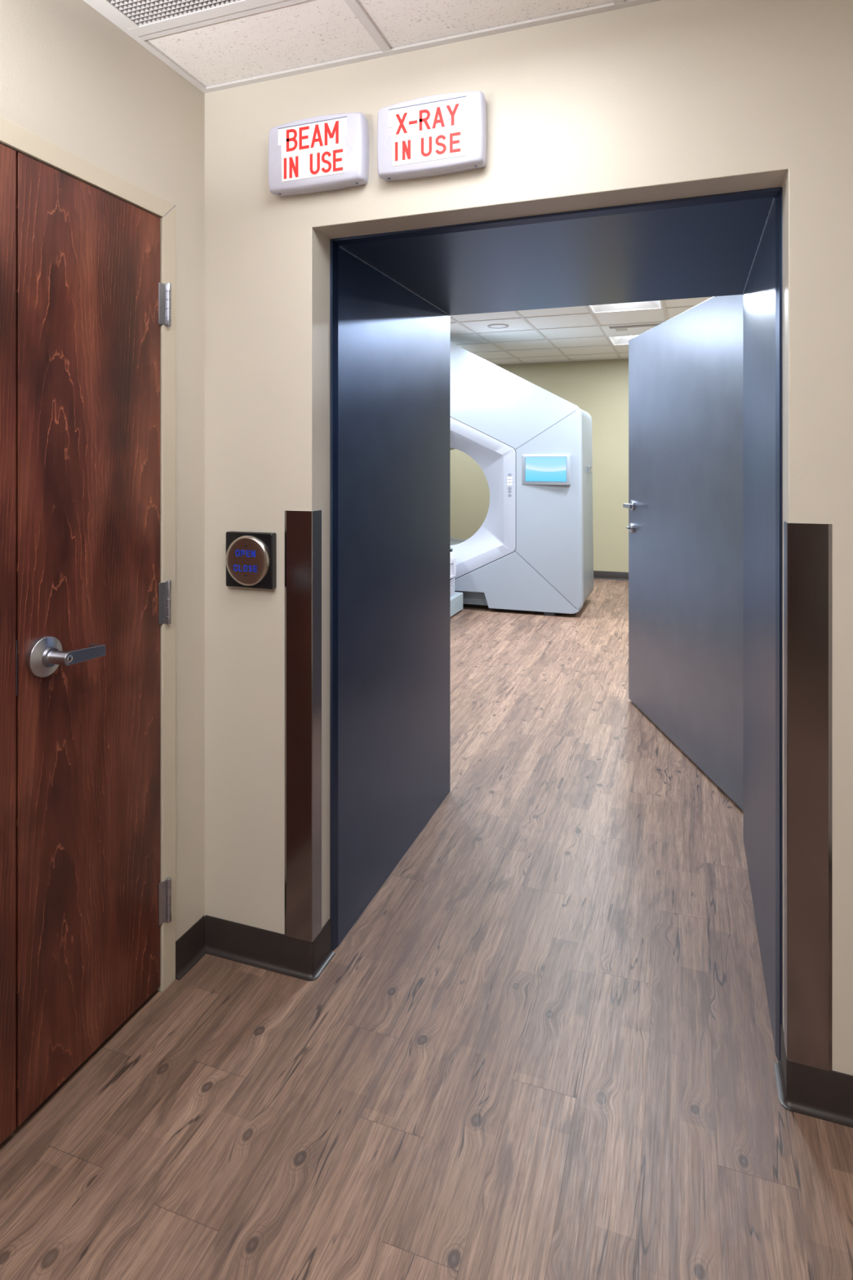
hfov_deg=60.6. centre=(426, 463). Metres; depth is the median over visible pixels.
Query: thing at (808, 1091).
baseboard
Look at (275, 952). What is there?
baseboard
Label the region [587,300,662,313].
ceiling light
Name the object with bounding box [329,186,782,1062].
lining
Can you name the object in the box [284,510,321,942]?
guard
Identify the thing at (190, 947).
baseboard
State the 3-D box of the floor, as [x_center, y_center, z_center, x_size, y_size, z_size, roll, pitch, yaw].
[-0.406,1.482,3.023,9.200,0.050,13.820,0,0,20]
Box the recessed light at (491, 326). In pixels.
[487,324,508,328]
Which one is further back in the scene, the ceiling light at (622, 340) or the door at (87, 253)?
the ceiling light at (622, 340)
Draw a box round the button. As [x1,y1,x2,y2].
[225,531,275,589]
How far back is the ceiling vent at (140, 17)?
1.79 m
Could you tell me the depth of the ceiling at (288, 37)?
1.88 m
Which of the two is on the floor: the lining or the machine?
the machine
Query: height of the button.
0.161 m
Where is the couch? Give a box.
[450,546,462,617]
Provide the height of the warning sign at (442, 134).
0.200 m
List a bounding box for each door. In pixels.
[0,116,175,1144]
[622,294,743,811]
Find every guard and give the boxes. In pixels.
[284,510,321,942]
[784,520,832,1071]
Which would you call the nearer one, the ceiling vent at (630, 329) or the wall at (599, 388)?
the ceiling vent at (630, 329)
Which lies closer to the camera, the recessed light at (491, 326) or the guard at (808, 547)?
the guard at (808, 547)
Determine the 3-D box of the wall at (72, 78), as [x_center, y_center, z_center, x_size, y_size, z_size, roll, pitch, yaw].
[-1.717,0.071,-0.533,0.140,2.771,5.840,0,0,20]
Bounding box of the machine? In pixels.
[450,343,593,615]
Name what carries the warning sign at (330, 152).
attached to the wall at (663, 100)
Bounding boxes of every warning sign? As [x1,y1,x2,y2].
[268,112,368,196]
[377,91,487,181]
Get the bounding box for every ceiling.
[83,0,661,93]
[450,296,713,364]
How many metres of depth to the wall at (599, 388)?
9.23 m
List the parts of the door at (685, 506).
lever, lever handle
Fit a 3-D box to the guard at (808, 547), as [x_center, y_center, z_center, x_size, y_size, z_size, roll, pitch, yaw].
[0.873,0.746,1.670,0.092,1.221,0.062,0,0,20]
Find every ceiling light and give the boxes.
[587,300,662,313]
[607,334,639,345]
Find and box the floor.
[0,578,852,1279]
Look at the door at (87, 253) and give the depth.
1.74 m
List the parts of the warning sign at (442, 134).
panel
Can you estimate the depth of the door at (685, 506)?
3.53 m
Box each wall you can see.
[0,0,204,941]
[204,0,852,1075]
[450,358,628,572]
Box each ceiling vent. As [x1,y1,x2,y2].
[90,0,286,36]
[601,322,662,336]
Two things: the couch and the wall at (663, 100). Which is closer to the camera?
the wall at (663, 100)
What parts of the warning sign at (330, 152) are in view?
panel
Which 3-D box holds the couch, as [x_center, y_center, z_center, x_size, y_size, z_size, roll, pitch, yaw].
[-0.297,1.136,6.229,0.576,0.642,2.330,0,0,20]
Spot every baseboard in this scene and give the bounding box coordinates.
[175,915,205,980]
[204,915,335,981]
[593,570,628,580]
[773,1023,852,1128]
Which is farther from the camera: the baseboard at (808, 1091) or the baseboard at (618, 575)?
the baseboard at (618, 575)
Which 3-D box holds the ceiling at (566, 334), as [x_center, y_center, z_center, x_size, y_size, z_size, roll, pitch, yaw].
[0.255,-1.323,6.547,7.030,0.021,6.340,0,0,20]

